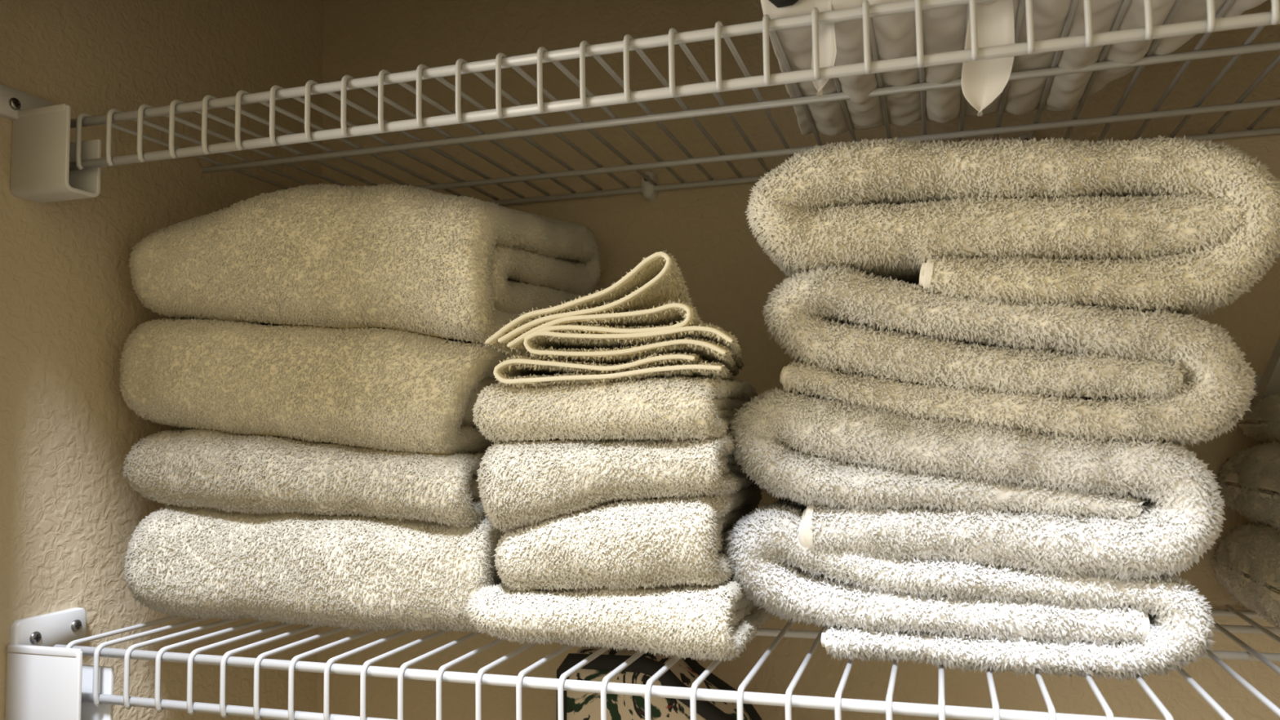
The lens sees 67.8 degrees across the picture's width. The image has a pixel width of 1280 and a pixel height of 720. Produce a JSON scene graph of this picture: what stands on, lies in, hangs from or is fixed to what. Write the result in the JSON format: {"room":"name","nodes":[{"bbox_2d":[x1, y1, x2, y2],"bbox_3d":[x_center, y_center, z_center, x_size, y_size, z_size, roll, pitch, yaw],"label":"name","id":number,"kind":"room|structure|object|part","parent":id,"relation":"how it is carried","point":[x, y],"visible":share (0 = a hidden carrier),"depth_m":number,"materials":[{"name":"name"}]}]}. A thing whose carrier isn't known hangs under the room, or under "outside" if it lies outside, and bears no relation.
{"room":"linen closet","nodes":[
{"label":"linen closet","id":0,"kind":"room"},
{"bbox_2d":[0,0,323,719],"bbox_3d":[-0.425,0.299,0.770,0.100,2.400,0.393,-2,-4,17],"label":"wall","id":1,"kind":"structure","parent":0,"point":[69,306],"depth_m":0.72,"materials":[{"name":"beige paint"}]},
{"bbox_2d":[0,84,101,203],"bbox_3d":[-0.401,-0.147,0.649,0.049,0.072,0.056,-2,-4,17],"label":"bracket","id":2,"kind":"object","parent":1,"relation":"attached to","point":[42,151],"visible":1,"depth_m":0.64,"materials":[{"name":"white plastic"}]},
{"bbox_3d":[-0.422,-0.173,0.658,0.006,0.020,0.056,-2,-4,17],"label":"wall plate","id":3,"kind":"part","parent":2,"relation":"part of","materials":[{"name":"white plastic"}]},
{"bbox_2d":[4,607,114,719],"bbox_3d":[-0.382,0.211,0.648,0.062,0.074,0.058,-2,-4,17],"label":"bracket","id":4,"kind":"object","parent":1,"relation":"attached to","point":[44,682],"visible":0.99,"depth_m":0.63,"materials":[{"name":"white plastic"}]},
{"bbox_3d":[-0.408,0.188,0.659,0.006,0.024,0.056,-2,-4,17],"label":"wall plate","id":5,"kind":"part","parent":4,"relation":"part of","materials":[{"name":"white plastic"}]},
{"bbox_2d":[317,0,1279,719],"bbox_3d":[0.201,0.294,0.833,1.258,2.400,0.100,-2,-4,17],"label":"wall","id":6,"kind":"structure","parent":0,"point":[729,277],"depth_m":0.86,"materials":[{"name":"beige paint"}]},
{"bbox_2d":[641,170,657,201],"bbox_3d":[0.008,-0.158,0.865,0.012,0.026,0.012,-2,-4,17],"label":"clip","id":7,"kind":"object","parent":6,"relation":"attached to","point":[647,190],"visible":0.83,"depth_m":0.86,"materials":[{"name":"white plastic"}]},
{"bbox_2d":[53,604,1279,719],"bbox_3d":[0.138,0.202,0.636,1.025,0.041,0.312,-2,-4,17],"label":"wire shelf","id":8,"kind":"object","parent":6,"relation":"attached to","point":[837,704],"visible":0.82,"depth_m":0.57,"materials":[{"name":"white metal"}]},
{"bbox_3d":[0.093,0.208,0.492,1.025,0.006,0.006,-2,-4,17],"label":"rod","id":9,"kind":"part","parent":8,"relation":"part of","materials":[{"name":"grey plastic"}]},
{"bbox_2d":[123,505,506,633],"bbox_3d":[-0.203,0.151,0.767,0.302,0.086,0.266,-2,-4,17],"label":"folded towel","id":10,"kind":"object","parent":8,"relation":"on","point":[362,572],"visible":0.71,"depth_m":0.64,"materials":[{"name":"beige fabric"}]},
{"bbox_2d":[122,427,486,528],"bbox_3d":[-0.212,0.087,0.775,0.298,0.073,0.268,-2,-4,17],"label":"folded towel","id":11,"kind":"object","parent":10,"relation":"on","point":[188,468],"visible":0.72,"depth_m":0.65,"materials":[{"name":"beige fabric"}]},
{"bbox_2d":[118,316,523,455],"bbox_3d":[-0.211,0.023,0.780,0.313,0.112,0.270,-2,-4,17],"label":"folded towel","id":12,"kind":"object","parent":11,"relation":"on","point":[380,388],"visible":0.73,"depth_m":0.66,"materials":[{"name":"beige fabric"}]},
{"bbox_2d":[128,182,602,346],"bbox_3d":[-0.208,-0.068,0.786,0.309,0.146,0.274,-2,-4,17],"label":"folded towel","id":13,"kind":"object","parent":12,"relation":"on","point":[415,260],"visible":0.88,"depth_m":0.66,"materials":[{"name":"beige fabric"}]},
{"bbox_3d":[0.093,0.178,0.494,1.025,0.006,0.006,-2,-4,17],"label":"rod","id":14,"kind":"part","parent":8,"relation":"part of","materials":[{"name":"grey plastic"}]},
{"bbox_2d":[463,577,775,662],"bbox_3d":[-0.006,0.159,0.631,0.182,0.044,0.172,-2,-4,17],"label":"folded towel","id":15,"kind":"object","parent":8,"relation":"on","point":[716,622],"visible":0.77,"depth_m":0.56,"materials":[{"name":"beige fabric"}]},
{"bbox_2d":[492,484,762,592],"bbox_3d":[-0.001,0.116,0.643,0.152,0.067,0.190,-2,-4,17],"label":"folded towel","id":16,"kind":"object","parent":15,"relation":"on","point":[651,543],"visible":0.93,"depth_m":0.56,"materials":[{"name":"beige fabric"}]},
{"bbox_2d":[475,431,759,533],"bbox_3d":[-0.006,0.080,0.639,0.164,0.062,0.174,-2,-4,17],"label":"folded towel","id":17,"kind":"object","parent":16,"relation":"on","point":[521,484],"visible":0.92,"depth_m":0.57,"materials":[{"name":"beige fabric"}]},
{"bbox_2d":[471,373,758,443],"bbox_3d":[-0.011,0.035,0.644,0.167,0.043,0.173,-2,-4,17],"label":"folded towel","id":18,"kind":"object","parent":17,"relation":"on","point":[675,408],"visible":0.95,"depth_m":0.57,"materials":[{"name":"beige fabric"}]},
{"bbox_2d":[493,351,735,389],"bbox_3d":[-0.002,0.010,0.633,0.149,0.023,0.141,-2,-4,17],"label":"washcloth","id":19,"kind":"object","parent":18,"relation":"on","point":[517,371],"visible":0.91,"depth_m":0.57,"materials":[{"name":"beige fabric"}]},
{"bbox_2d":[484,248,693,359],"bbox_3d":[-0.018,-0.025,0.640,0.126,0.068,0.140,-2,-4,17],"label":"washcloth","id":20,"kind":"object","parent":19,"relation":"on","point":[656,279],"visible":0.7,"depth_m":0.58,"materials":[{"name":"beige fabric"}]},
{"bbox_2d":[523,322,745,377],"bbox_3d":[0.010,-0.003,0.629,0.136,0.028,0.143,-2,-4,17],"label":"washcloth","id":21,"kind":"object","parent":19,"relation":"on","point":[715,344],"visible":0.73,"depth_m":0.57,"materials":[{"name":"beige fabric"}]},
{"bbox_2d":[506,297,704,358],"bbox_3d":[-0.006,-0.013,0.634,0.123,0.036,0.140,-2,-4,17],"label":"washcloth","id":22,"kind":"object","parent":21,"relation":"on","point":[671,315],"visible":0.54,"depth_m":0.57,"materials":[{"name":"beige fabric"}]},
{"bbox_2d":[722,497,1216,681],"bbox_3d":[0.208,0.137,0.639,0.273,0.095,0.233,-2,-4,17],"label":"folded towel","id":23,"kind":"object","parent":8,"relation":"on","point":[970,616],"visible":0.79,"depth_m":0.53,"materials":[{"name":"white fabric"}]},
{"bbox_2d":[728,386,1226,582],"bbox_3d":[0.213,0.074,0.638,0.276,0.113,0.233,-2,-4,17],"label":"folded towel","id":24,"kind":"object","parent":23,"relation":"on","point":[880,483],"visible":0.98,"depth_m":0.54,"materials":[{"name":"beige fabric"}]},
{"bbox_2d":[760,262,1257,446],"bbox_3d":[0.233,0.002,0.642,0.269,0.118,0.230,-2,-4,17],"label":"folded towel","id":25,"kind":"object","parent":24,"relation":"on","point":[1090,372],"visible":0.97,"depth_m":0.54,"materials":[{"name":"beige fabric"}]},
{"bbox_2d":[744,134,1279,317],"bbox_3d":[0.236,-0.074,0.645,0.302,0.118,0.231,-2,-4,17],"label":"folded towel","id":26,"kind":"object","parent":25,"relation":"on","point":[1183,225],"visible":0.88,"depth_m":0.54,"materials":[{"name":"beige fabric"}]},
{"bbox_3d":[0.141,0.188,0.647,1.025,0.005,0.005,-2,-4,17],"label":"rod","id":27,"kind":"part","parent":8,"relation":"part of","materials":[{"name":"grey plastic"}]},
{"bbox_3d":[0.183,0.197,0.783,1.025,0.005,0.005,-2,-4,17],"label":"rod","id":28,"kind":"part","parent":8,"relation":"part of","materials":[{"name":"grey plastic"}]},
{"bbox_2d":[1209,521,1279,629],"bbox_3d":[0.487,0.140,0.583,0.199,0.072,0.225,-2,-4,17],"label":"folded towel","id":29,"kind":"object","parent":8,"relation":"on","point":[1246,560],"visible":1,"depth_m":0.64,"materials":[{"name":"brown fabric"}]},
{"bbox_2d":[1216,439,1279,532],"bbox_3d":[0.493,0.080,0.586,0.196,0.064,0.222,-2,-4,17],"label":"folded towel","id":30,"kind":"object","parent":29,"relation":"on","point":[1249,480],"visible":0.98,"depth_m":0.64,"materials":[{"name":"brown fabric"}]},
{"bbox_2d":[1235,392,1279,443],"bbox_3d":[0.505,0.035,0.581,0.201,0.044,0.217,-2,-4,17],"label":"folded towel","id":31,"kind":"object","parent":30,"relation":"on","point":[1263,424],"visible":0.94,"depth_m":0.66,"materials":[{"name":"beige fabric"}]},
{"bbox_3d":[0.166,0.193,0.727,1.025,0.005,0.005,-2,-4,17],"label":"rod","id":32,"kind":"part","parent":8,"relation":"part of","materials":[{"name":"grey plastic"}]},
{"bbox_2d":[69,0,1279,205],"bbox_3d":[0.136,-0.157,0.655,1.014,0.041,0.324,-2,-4,17],"label":"wire shelf","id":33,"kind":"object","parent":6,"relation":"attached to","point":[1218,23],"visible":0.94,"depth_m":0.60,"materials":[{"name":"white metal"}]},
{"bbox_3d":[0.089,-0.181,0.508,1.014,0.006,0.006,-2,-4,17],"label":"rod","id":34,"kind":"part","parent":33,"relation":"part of","materials":[{"name":"grey plastic"}]},
{"bbox_3d":[0.127,-0.173,0.629,1.014,0.005,0.005,-2,-4,17],"label":"rod","id":35,"kind":"part","parent":33,"relation":"part of","materials":[{"name":"grey plastic"}]},
{"bbox_2d":[768,0,798,8],"bbox_3d":[0.081,-0.201,0.513,0.019,0.020,0.027,2,-5,-37],"label":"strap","id":36,"kind":"object","parent":33,"relation":"on","point":[778,3],"visible":1,"depth_m":0.51,"materials":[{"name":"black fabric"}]},
{"bbox_3d":[0.161,-0.166,0.738,1.014,0.005,0.005,-2,-4,17],"label":"rod","id":37,"kind":"part","parent":33,"relation":"part of","materials":[{"name":"grey plastic"}]},
{"bbox_3d":[0.183,-0.161,0.808,1.014,0.005,0.005,-2,-4,17],"label":"rod","id":38,"kind":"part","parent":33,"relation":"part of","materials":[{"name":"grey plastic"}]},
{"bbox_2d":[760,0,1266,136],"bbox_3d":[0.232,-0.200,0.582,0.298,0.157,0.215,-2,-4,17],"label":"fabric bundle","id":39,"kind":"object","parent":33,"relation":"on","point":[984,82],"visible":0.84,"depth_m":0.55,"materials":[{"name":"white fabric"}]},
{"bbox_2d":[1017,133,1030,141],"bbox_3d":[0.312,-0.170,0.770,0.012,0.026,0.012,-2,-4,17],"label":"clip","id":40,"kind":"object","parent":6,"relation":"attached to","point":[1025,135],"visible":0.21,"depth_m":0.77,"materials":[{"name":"white plastic"}]},
{"bbox_3d":[0.143,0.553,0.611,1.025,0.041,0.312,-2,-4,17],"label":"wire shelf","id":41,"kind":"object","parent":6,"relation":"attached to","visible":0},
{"bbox_2d":[556,645,762,719],"bbox_3d":[0.034,0.374,0.682,0.183,0.328,0.068,-2,-4,17],"label":"fabric","id":42,"kind":"object","parent":41,"relation":"on","point":[577,705],"visible":0.51,"depth_m":0.68,"materials":[{"name":"fabric"}]},
{"bbox_2d":[1251,335,1279,405],"bbox_3d":[0.418,-0.074,0.564,0.018,0.221,0.328,-2,-4,17],"label":"folded towel","id":43,"kind":"object","parent":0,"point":[1268,384],"visible":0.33,"depth_m":0.68,"materials":[{"name":"beige fabric"}]}
]}

